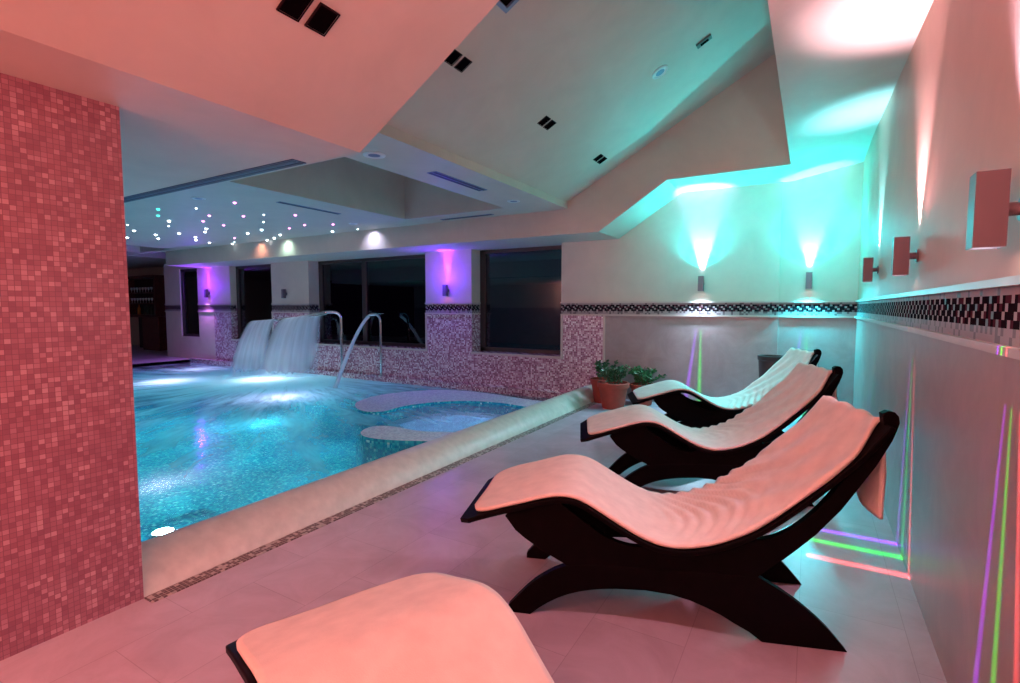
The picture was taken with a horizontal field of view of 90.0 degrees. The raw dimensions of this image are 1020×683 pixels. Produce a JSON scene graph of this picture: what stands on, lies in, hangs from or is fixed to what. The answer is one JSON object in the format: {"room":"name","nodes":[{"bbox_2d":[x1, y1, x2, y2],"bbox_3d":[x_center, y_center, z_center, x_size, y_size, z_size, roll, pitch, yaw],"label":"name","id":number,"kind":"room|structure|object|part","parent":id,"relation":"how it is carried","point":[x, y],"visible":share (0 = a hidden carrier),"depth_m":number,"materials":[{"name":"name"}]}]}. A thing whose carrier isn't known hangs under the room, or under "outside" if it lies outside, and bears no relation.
{"room":"spa","nodes":[
{"label":"spa","id":0,"kind":"room"},
{"bbox_2d":[0,73,143,660],"bbox_3d":[-2.834,0.265,0.902,0.340,2.450,3.645,2,4,30],"label":"tiled column","id":1,"kind":"structure","parent":0,"point":[71,553],"depth_m":2.15,"materials":[{"name":"tile"}]},
{"bbox_2d":[127,267,163,345],"bbox_3d":[-15.466,-1.380,12.989,8.500,4.200,11.800,2,4,30],"label":"wall","id":2,"kind":"structure","parent":0,"point":[134,321],"depth_m":18.52,"materials":[{"name":"paint"}]},
{"bbox_2d":[131,345,189,370],"bbox_3d":[-14.092,0.565,13.879,9.700,0.200,14.500,2,4,30],"label":"floor","id":3,"kind":"structure","parent":0,"point":[139,355],"depth_m":13.89,"materials":[{"name":"beige tile"}]},
{"bbox_2d":[128,275,166,350],"bbox_3d":[-11.932,-0.960,17.009,2.350,2.420,0.750,2,4,30],"label":"bar cabinet","id":4,"kind":"object","parent":3,"relation":"on","point":[152,328],"visible":0.68,"depth_m":16.50,"materials":[{"name":"red wood"}]},
{"bbox_2d":[137,305,140,313],"bbox_3d":[-12.430,-1.071,17.091,0.100,0.330,0.098,2,4,30],"label":"bottle","id":5,"kind":"object","parent":4,"relation":"on","point":[138,308],"visible":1,"depth_m":17.06,"materials":[{"name":"orange glass"}]},
{"bbox_2d":[129,292,152,293],"bbox_3d":[-12.102,-1.607,16.873,1.890,0.030,0.280,2,4,30],"label":"shelf","id":6,"kind":"object","parent":4,"relation":"attached to","point":[129,292],"depth_m":17.01,"materials":[{"name":"red wood"}]},
{"bbox_2d":[128,275,165,315],"bbox_3d":[-11.997,-1.513,17.038,2.070,1.320,0.700,2,4,30],"label":"shelving","id":7,"kind":"object","parent":4,"relation":"attached to","point":[155,281],"depth_m":16.88,"materials":[{"name":"red wood"}]},
{"bbox_2d":[130,316,165,317],"bbox_3d":[-11.944,-0.829,16.996,2.350,0.040,0.700,2,4,30],"label":"countertop","id":8,"kind":"structure","parent":4,"relation":"on","point":[130,316],"depth_m":16.31,"materials":[{"name":"red wood"}]},
{"bbox_3d":[-11.470,-0.261,16.755,1.050,1.060,0.600,2,4,30],"label":"door","id":9,"kind":"part","parent":4,"relation":"part of","materials":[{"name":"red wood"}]},
{"bbox_2d":[132,359,355,541],"bbox_3d":[-6.224,1.529,6.684,11.410,1.147,10.000,2,4,30],"label":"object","id":10,"kind":"object","parent":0,"point":[224,463],"visible":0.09,"depth_m":8.09,"materials":[{"name":"liquid"}]},
{"bbox_2d":[149,527,176,538],"bbox_3d":[-2.898,1.598,4.261,0.200,0.036,0.200,2,4,30],"label":"lamp","id":11,"kind":"object","parent":10,"relation":"on","point":[161,531],"visible":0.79,"depth_m":4.25,"materials":[{"name":"white glass"}]},
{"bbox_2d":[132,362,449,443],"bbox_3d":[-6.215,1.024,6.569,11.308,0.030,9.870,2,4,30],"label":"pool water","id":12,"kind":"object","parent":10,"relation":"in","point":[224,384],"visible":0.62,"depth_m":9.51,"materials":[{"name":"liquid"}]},
{"bbox_2d":[237,319,275,361],"bbox_3d":[-5.542,0.132,11.016,1.034,1.229,0.397,-2,5,-33],"label":"waterfall","id":13,"kind":"object","parent":12,"relation":"on","point":[252,346],"visible":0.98,"depth_m":10.96,"materials":[{"name":"liquid"}]},
{"bbox_2d":[269,314,318,361],"bbox_3d":[-4.397,0.099,10.494,1.428,1.365,0.437,0,4,-4],"label":"waterfall","id":14,"kind":"object","parent":12,"relation":"on","point":[294,338],"visible":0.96,"depth_m":10.47,"materials":[{"name":"liquid"}]},
{"bbox_2d":[333,316,369,387],"bbox_3d":[-3.021,0.180,9.743,0.078,1.325,1.048,2,4,21],"label":"water jet","id":15,"kind":"object","parent":12,"relation":"on","point":[343,365],"visible":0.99,"depth_m":9.60,"materials":[{"name":"white liquid"}]},
{"bbox_2d":[361,426,452,464],"bbox_3d":[-1.012,1.506,5.732,1.525,0.920,0.568,1,4,19],"label":"wall","id":16,"kind":"structure","parent":10,"relation":"on","point":[377,442],"depth_m":5.62,"materials":[{"name":"tile"}]},
{"bbox_2d":[388,412,501,431],"bbox_3d":[-0.536,1.486,7.437,2.292,0.730,0.960,0,4,4],"label":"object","id":17,"kind":"object","parent":10,"relation":"on","point":[439,422],"visible":0.28,"depth_m":7.55,"materials":[{"name":"liquid"}]},
{"bbox_2d":[355,390,541,465],"bbox_3d":[-0.757,1.356,8.033,3.163,0.910,1.830,0,4,-3],"label":"ledge","id":18,"kind":"structure","parent":10,"relation":"on","point":[379,410],"depth_m":7.75,"materials":[{"name":"tile"}]},
{"bbox_2d":[0,0,498,202],"bbox_3d":[-6.997,-2.161,3.797,15.550,2.000,4.680,2,4,30],"label":"ceiling","id":19,"kind":"structure","parent":0,"point":[201,89],"depth_m":2.27,"materials":[{"name":"paint"}]},
{"bbox_2d":[124,159,305,202],"bbox_3d":[-5.285,-1.269,5.487,9.250,0.009,0.100,2,4,30],"label":"ceiling vent","id":20,"kind":"object","parent":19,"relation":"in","point":[291,162],"visible":0.56,"depth_m":3.57,"materials":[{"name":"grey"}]},
{"bbox_2d":[276,0,340,36],"bbox_3d":[-0.815,-1.338,2.073,0.107,0.068,0.230,2,4,30],"label":"recessed light","id":21,"kind":"object","parent":19,"relation":"in","point":[323,16],"visible":1,"depth_m":2.09,"materials":[{"name":"black metal"}]},
{"bbox_2d":[124,124,567,268],"bbox_3d":[-9.986,-2.479,9.680,21.220,0.900,11.800,2,4,30],"label":"ceiling","id":22,"kind":"structure","parent":0,"point":[397,189],"depth_m":7.18,"materials":[{"name":"paint"}]},
{"bbox_2d":[191,197,205,199],"bbox_3d":[-3.927,-1.801,6.429,0.160,0.014,0.160,2,4,30],"label":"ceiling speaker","id":23,"kind":"object","parent":22,"relation":"attached to","point":[195,198],"visible":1,"depth_m":6.41,"materials":[{"name":"white plastic"}]},
{"bbox_2d":[276,201,340,214],"bbox_3d":[-2.772,-1.848,7.088,0.080,0.009,1.010,2,4,30],"label":"ceiling vent","id":24,"kind":"object","parent":22,"relation":"in","point":[279,201],"visible":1,"depth_m":7.01,"materials":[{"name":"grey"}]},
{"bbox_2d":[363,151,385,158],"bbox_3d":[-1.224,-1.677,4.598,0.200,0.014,0.200,2,4,30],"label":"ceiling speaker","id":25,"kind":"object","parent":22,"relation":"attached to","point":[370,154],"visible":1,"depth_m":4.58,"materials":[{"name":"white plastic"}]},
{"bbox_2d":[428,171,486,190],"bbox_3d":[-0.557,-1.747,5.590,0.120,0.009,0.950,2,4,30],"label":"ceiling vent","id":26,"kind":"object","parent":22,"relation":"in","point":[434,173],"visible":1,"depth_m":5.52,"materials":[{"name":"blue"}]},
{"bbox_2d":[440,214,493,219],"bbox_3d":[-0.665,-1.895,7.778,0.950,0.009,0.080,2,4,30],"label":"ceiling vent","id":27,"kind":"object","parent":22,"relation":"in","point":[484,214],"visible":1,"depth_m":7.77,"materials":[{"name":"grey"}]},
{"bbox_2d":[507,199,519,202],"bbox_3d":[0.048,-1.812,6.596,0.170,0.014,0.170,2,4,30],"label":"ceiling speaker","id":28,"kind":"object","parent":22,"relation":"attached to","point":[512,200],"visible":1,"depth_m":6.59,"materials":[{"name":"white plastic"}]},
{"bbox_2d":[0,399,946,682],"bbox_3d":[0.417,1.288,2.807,3.406,0.150,10.500,2,4,30],"label":"floor","id":29,"kind":"structure","parent":0,"point":[853,576],"depth_m":2.40,"materials":[{"name":"beige tile"}]},
{"bbox_2d":[226,640,256,682],"bbox_3d":[-0.047,0.839,0.965,0.640,0.996,1.784,-3,5,-37],"label":"sun lounger","id":30,"kind":"object","parent":29,"relation":"on","point":[241,666],"visible":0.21,"depth_m":1.27,"materials":[{"name":"brown wood"}]},
{"bbox_2d":[236,572,553,682],"bbox_3d":[-0.028,0.664,0.926,0.625,0.582,1.745,-3,5,-37],"label":"cushion","id":31,"kind":"object","parent":30,"relation":"on","point":[432,627],"visible":1,"depth_m":1.29,"materials":[{"name":"fabric"}]},
{"bbox_2d":[141,385,593,596],"bbox_3d":[-0.273,1.108,5.252,0.272,0.480,6.335,2,4,30],"label":"kerb","id":32,"kind":"object","parent":29,"relation":"on","point":[171,558],"visible":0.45,"depth_m":3.40,"materials":[{"name":"stone"}]},
{"bbox_2d":[144,402,595,602],"bbox_3d":[-0.121,1.052,5.159,0.080,0.004,6.335,2,4,30],"label":"trim","id":33,"kind":"structure","parent":29,"relation":"in","point":[177,587],"depth_m":3.27,"materials":[{"name":"tile"}]},
{"bbox_2d":[590,359,618,402],"bbox_3d":[1.385,0.578,7.515,0.411,0.632,0.384,-1,4,-15],"label":"potted plant","id":34,"kind":"object","parent":29,"relation":"on","point":[596,394],"visible":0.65,"depth_m":7.45,"materials":[{"name":"green plant"}]},
{"bbox_3d":[1.372,0.719,7.520,0.385,0.350,0.385,2,4,30],"label":"pot","id":35,"kind":"part","parent":34,"relation":"part of","materials":[{"name":"ceramic"}]},
{"bbox_2d":[597,364,630,409],"bbox_3d":[1.432,0.623,7.083,0.447,0.601,0.447,2,4,30],"label":"potted plant","id":36,"kind":"object","parent":29,"relation":"on","point":[613,391],"visible":0.98,"depth_m":6.97,"materials":[{"name":"green plant"}]},
{"bbox_3d":[1.432,0.743,7.091,0.447,0.360,0.447,2,4,30],"label":"pot","id":37,"kind":"part","parent":36,"relation":"part of","materials":[{"name":"ceramic"}]},
{"bbox_2d":[628,366,667,405],"bbox_3d":[1.949,0.630,7.338,0.472,0.552,0.541,-2,4,-23],"label":"potted plant","id":38,"kind":"object","parent":29,"relation":"on","point":[642,378],"visible":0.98,"depth_m":7.24,"materials":[{"name":"green plant"}]},
{"bbox_3d":[1.905,0.757,7.324,0.374,0.300,0.374,2,4,30],"label":"pot","id":39,"kind":"part","parent":38,"relation":"part of","materials":[{"name":"ceramic"}]},
{"bbox_2d":[460,410,899,651],"bbox_3d":[0.695,0.738,2.455,1.783,0.996,0.640,1,4,11],"label":"frame","id":40,"kind":"object","parent":29,"relation":"on","point":[733,579],"visible":0.54,"depth_m":2.16,"materials":[{"name":"brown wood"}]},
{"bbox_3d":[0.831,0.665,2.686,1.524,0.710,0.035,1,4,11],"label":"panel","id":41,"kind":"part","parent":40,"relation":"part of","materials":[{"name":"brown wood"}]},
{"bbox_2d":[475,395,885,548],"bbox_3d":[0.727,0.562,2.435,1.747,0.582,0.628,1,4,11],"label":"cushion","id":42,"kind":"object","parent":40,"relation":"on","point":[833,433],"visible":0.96,"depth_m":2.32,"materials":[{"name":"fabric"}]},
{"bbox_3d":[0.750,0.657,2.175,1.568,0.796,0.035,1,4,11],"label":"panel","id":43,"kind":"part","parent":40,"relation":"part of","materials":[{"name":"brown wood"}]},
{"bbox_2d":[580,366,842,506],"bbox_3d":[1.441,0.639,3.921,1.784,0.996,0.640,1,4,8],"label":"frame","id":44,"kind":"object","parent":29,"relation":"on","point":[667,455],"visible":0.47,"depth_m":3.69,"materials":[{"name":"brown wood"}]},
{"bbox_3d":[1.561,0.566,4.160,1.524,0.710,0.035,1,4,8],"label":"panel","id":45,"kind":"part","parent":44,"relation":"part of","materials":[{"name":"brown wood"}]},
{"bbox_2d":[587,362,836,450],"bbox_3d":[1.474,0.463,3.903,1.748,0.582,0.629,1,4,8],"label":"cushion","id":46,"kind":"object","parent":44,"relation":"on","point":[804,382],"visible":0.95,"depth_m":3.83,"materials":[{"name":"white fabric"}]},
{"bbox_3d":[1.512,0.557,3.645,1.568,0.796,0.035,1,4,8],"label":"panel","id":47,"kind":"part","parent":44,"relation":"part of","materials":[{"name":"brown wood"}]},
{"bbox_2d":[627,349,821,441],"bbox_3d":[2.167,0.542,5.350,1.784,0.996,0.640,1,4,8],"label":"sun lounger","id":48,"kind":"object","parent":29,"relation":"on","point":[691,413],"visible":0.42,"depth_m":5.13,"materials":[{"name":"brown wood"}]},
{"bbox_3d":[2.287,0.469,5.589,1.524,0.710,0.035,1,4,8],"label":"panel","id":49,"kind":"part","parent":48,"relation":"part of","materials":[{"name":"brown wood"}]},
{"bbox_2d":[633,348,817,409],"bbox_3d":[2.200,0.366,5.332,1.748,0.581,0.631,1,4,8],"label":"cushion","id":50,"kind":"object","parent":48,"relation":"on","point":[745,398],"visible":0.94,"depth_m":5.29,"materials":[{"name":"white fabric"}]},
{"bbox_3d":[2.240,0.461,5.074,1.568,0.796,0.035,1,4,8],"label":"panel","id":51,"kind":"part","parent":48,"relation":"part of","materials":[{"name":"brown wood"}]},
{"bbox_2d":[757,354,782,377],"bbox_3d":[3.232,0.574,6.331,0.316,0.800,0.316,2,4,30],"label":"planter","id":52,"kind":"object","parent":29,"relation":"on","point":[765,361],"visible":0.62,"depth_m":6.24,"materials":[{"name":"grey"}]},
{"bbox_2d":[166,54,792,267],"bbox_3d":[-2.357,-2.819,9.674,13.550,2.280,1.270,2,4,30],"label":"ceiling beam","id":53,"kind":"structure","parent":0,"point":[738,137],"depth_m":6.80,"materials":[{"name":"paint"}]},
{"bbox_2d":[164,162,863,414],"bbox_3d":[-2.643,-0.360,10.503,16.186,4.500,0.420,2,4,30],"label":"wall","id":54,"kind":"structure","parent":0,"point":[759,242],"depth_m":7.34,"materials":[{"name":"paint"}]},
{"bbox_2d":[180,268,199,336],"bbox_3d":[-8.622,-1.047,13.816,0.880,1.825,0.070,2,4,30],"label":"window","id":55,"kind":"structure","parent":54,"relation":"in","point":[189,287],"depth_m":13.85,"materials":[{"name":"grey glass"}]},
{"bbox_3d":[-8.621,-1.048,13.819,0.780,1.725,0.015,2,4,30],"label":"pane","id":56,"kind":"part","parent":55,"relation":"part of","materials":[{"name":"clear glass"}]},
{"bbox_2d":[204,289,209,296],"bbox_3d":[-7.847,-1.244,13.206,0.070,0.205,0.110,2,4,30],"label":"wall lamp","id":57,"kind":"object","parent":54,"relation":"attached to","point":[206,293],"visible":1,"depth_m":13.16,"materials":[{"name":"grey metal"}]},
{"bbox_2d":[236,264,271,339],"bbox_3d":[-6.195,-0.961,12.541,1.660,1.825,0.070,2,4,30],"label":"window","id":58,"kind":"structure","parent":54,"relation":"in","point":[253,282],"depth_m":12.61,"materials":[{"name":"grey glass"}]},
{"bbox_2d":[281,289,286,297],"bbox_3d":[-5.141,-1.087,11.620,0.070,0.205,0.110,2,4,30],"label":"wall lamp","id":59,"kind":"object","parent":54,"relation":"attached to","point":[283,291],"visible":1,"depth_m":11.58,"materials":[{"name":"grey metal"}]},
{"bbox_2d":[318,254,425,347],"bbox_3d":[-2.865,-0.837,10.712,3.320,1.825,0.070,2,4,30],"label":"window","id":60,"kind":"structure","parent":54,"relation":"in","point":[393,288],"depth_m":10.67,"materials":[{"name":"grey glass"}]},
{"bbox_2d":[190,358,566,419],"bbox_3d":[-3.678,1.127,10.895,11.308,0.980,0.130,2,4,30],"label":"trim","id":61,"kind":"structure","parent":54,"relation":"attached to","point":[343,407],"depth_m":10.66,"materials":[{"name":"tile"}]},
{"bbox_2d":[272,317,304,368],"bbox_3d":[-5.061,0.042,11.214,1.008,1.142,0.219,-1,4,-13],"label":"spout","id":62,"kind":"object","parent":61,"relation":"on","point":[282,318],"visible":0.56,"depth_m":11.33,"materials":[{"name":"silver metal"}]},
{"bbox_2d":[297,311,345,372],"bbox_3d":[-4.015,0.016,10.493,1.154,1.292,0.417,0,4,-7],"label":"spout","id":63,"kind":"object","parent":61,"relation":"on","point":[322,312],"visible":0.77,"depth_m":10.64,"materials":[{"name":"silver metal"}]},
{"bbox_2d":[366,313,384,375],"bbox_3d":[-2.681,0.061,10.170,0.395,1.246,0.138,2,4,21],"label":"spout","id":64,"kind":"object","parent":61,"relation":"on","point":[373,314],"visible":1,"depth_m":10.11,"materials":[{"name":"silver metal"}]},
{"bbox_2d":[231,313,604,372],"bbox_3d":[-2.779,0.069,10.351,9.835,1.265,0.030,2,4,30],"label":"trim","id":65,"kind":"structure","parent":54,"relation":"attached to","point":[561,339],"depth_m":8.93,"materials":[{"name":"stone"}]},
{"bbox_2d":[442,285,448,295],"bbox_3d":[-1.169,-0.929,9.286,0.070,0.205,0.110,2,4,30],"label":"wall lamp","id":66,"kind":"object","parent":54,"relation":"attached to","point":[445,290],"visible":1,"depth_m":9.25,"materials":[{"name":"grey metal"}]},
{"bbox_2d":[164,300,856,317],"bbox_3d":[-2.693,-0.677,10.396,16.186,0.216,0.278,2,4,30],"label":"trim","id":67,"kind":"structure","parent":54,"relation":"attached to","point":[813,308],"depth_m":7.33,"materials":[{"name":"black tile"}]},
{"bbox_2d":[480,245,561,354],"bbox_3d":[0.225,-0.715,8.897,1.750,1.825,0.070,2,4,30],"label":"window","id":68,"kind":"structure","parent":54,"relation":"in","point":[520,288],"depth_m":8.90,"materials":[{"name":"grey glass"}]},
{"bbox_2d":[698,276,703,290],"bbox_3d":[2.642,-0.799,7.046,0.070,0.205,0.110,2,4,30],"label":"wall lamp","id":69,"kind":"object","parent":54,"relation":"attached to","point":[700,278],"visible":1,"depth_m":7.00,"materials":[{"name":"grey metal"}]},
{"bbox_2d":[805,272,812,288],"bbox_3d":[3.767,-0.767,6.425,0.070,0.205,0.110,2,4,30],"label":"wall lamp","id":70,"kind":"object","parent":54,"relation":"attached to","point":[808,274],"visible":1,"depth_m":6.38,"materials":[{"name":"grey metal"}]},
{"bbox_2d":[387,0,774,201],"bbox_3d":[0.848,-2.687,4.453,2.730,1.840,4.470,2,4,30],"label":"ceiling","id":71,"kind":"structure","parent":0,"point":[588,66],"depth_m":4.71,"materials":[{"name":"paint"}]},
{"bbox_2d":[444,49,471,72],"bbox_3d":[-0.384,-2.079,3.785,0.104,0.062,0.220,2,4,30],"label":"recessed light","id":72,"kind":"object","parent":71,"relation":"in","point":[455,55],"visible":0.96,"depth_m":3.78,"materials":[{"name":"black metal"}]},
{"bbox_2d":[496,0,518,12],"bbox_3d":[0.007,-2.333,3.397,0.222,0.138,0.200,2,4,30],"label":"ceiling box","id":73,"kind":"object","parent":71,"relation":"attached to","point":[505,5],"visible":1,"depth_m":3.48,"materials":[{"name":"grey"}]},
{"bbox_2d":[537,115,555,129],"bbox_3d":[0.367,-2.165,5.057,0.104,0.062,0.220,2,4,30],"label":"recessed light","id":74,"kind":"object","parent":71,"relation":"in","point":[546,118],"visible":1,"depth_m":5.05,"materials":[{"name":"black metal"}]},
{"bbox_2d":[593,154,606,163],"bbox_3d":[1.117,-2.255,6.307,0.104,0.062,0.220,2,4,30],"label":"recessed light","id":75,"kind":"object","parent":71,"relation":"in","point":[600,156],"visible":1,"depth_m":6.30,"materials":[{"name":"black metal"}]},
{"bbox_2d":[652,65,667,78],"bbox_3d":[1.497,-2.686,5.088,0.153,0.089,0.170,2,4,30],"label":"ceiling speaker","id":76,"kind":"object","parent":71,"relation":"attached to","point":[662,70],"visible":1,"depth_m":5.08,"materials":[{"name":"white plastic"}]},
{"bbox_2d":[696,34,711,48],"bbox_3d":[1.869,-2.889,4.913,0.138,0.087,0.070,2,4,30],"label":"recessed light","id":77,"kind":"object","parent":71,"relation":"attached to","point":[706,39],"visible":1,"depth_m":4.90,"materials":[{"name":"grey metal"}]},
{"bbox_2d":[768,0,932,180],"bbox_3d":[1.380,-2.552,1.944,0.736,1.770,10.040,2,4,30],"label":"ceiling","id":78,"kind":"structure","parent":0,"point":[840,63],"depth_m":3.43,"materials":[{"name":"paint"}]},
{"bbox_2d":[853,0,1019,682],"bbox_3d":[1.799,-0.901,1.843,0.200,4.650,10.500,2,4,30],"label":"wall","id":79,"kind":"structure","parent":0,"point":[951,114],"depth_m":2.04,"materials":[{"name":"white paint"}]},
{"bbox_2d":[862,257,878,281],"bbox_3d":[3.111,-0.619,4.403,0.110,0.205,0.070,2,4,30],"label":"wall lamp","id":80,"kind":"object","parent":79,"relation":"attached to","point":[867,268],"visible":1,"depth_m":4.38,"materials":[{"name":"grey metal"}]},
{"bbox_2d":[891,236,918,275],"bbox_3d":[2.147,-0.463,2.772,0.110,0.205,0.070,2,4,30],"label":"wall lamp","id":81,"kind":"object","parent":79,"relation":"attached to","point":[901,254],"visible":1,"depth_m":2.75,"materials":[{"name":"grey metal"}]},
{"bbox_3d":[2.174,-0.462,2.756,0.037,0.036,0.036,2,4,30],"label":"arm","id":82,"kind":"part","parent":81,"relation":"part of","materials":[{"name":"grey metal"}]},
{"bbox_3d":[2.191,-0.461,2.747,0.008,0.067,0.067,2,4,30],"label":"wall plate","id":83,"kind":"part","parent":81,"relation":"part of","materials":[{"name":"grey metal"}]},
{"bbox_2d":[854,275,1019,359],"bbox_3d":[1.675,-0.103,1.912,0.028,0.216,10.000,2,4,30],"label":"trim","id":84,"kind":"structure","parent":79,"relation":"attached to","point":[984,315],"depth_m":1.86,"materials":[{"name":"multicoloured tile"}]},
{"bbox_2d":[965,168,1019,249],"bbox_3d":[1.335,-0.360,1.397,0.110,0.205,0.070,2,4,30],"label":"wall lamp","id":85,"kind":"object","parent":79,"relation":"attached to","point":[989,206],"visible":1,"depth_m":1.38,"materials":[{"name":"grey metal"}]},
{"bbox_3d":[1.363,-0.359,1.381,0.037,0.036,0.036,2,4,30],"label":"arm","id":86,"kind":"part","parent":85,"relation":"part of","materials":[{"name":"grey metal"}]}
]}

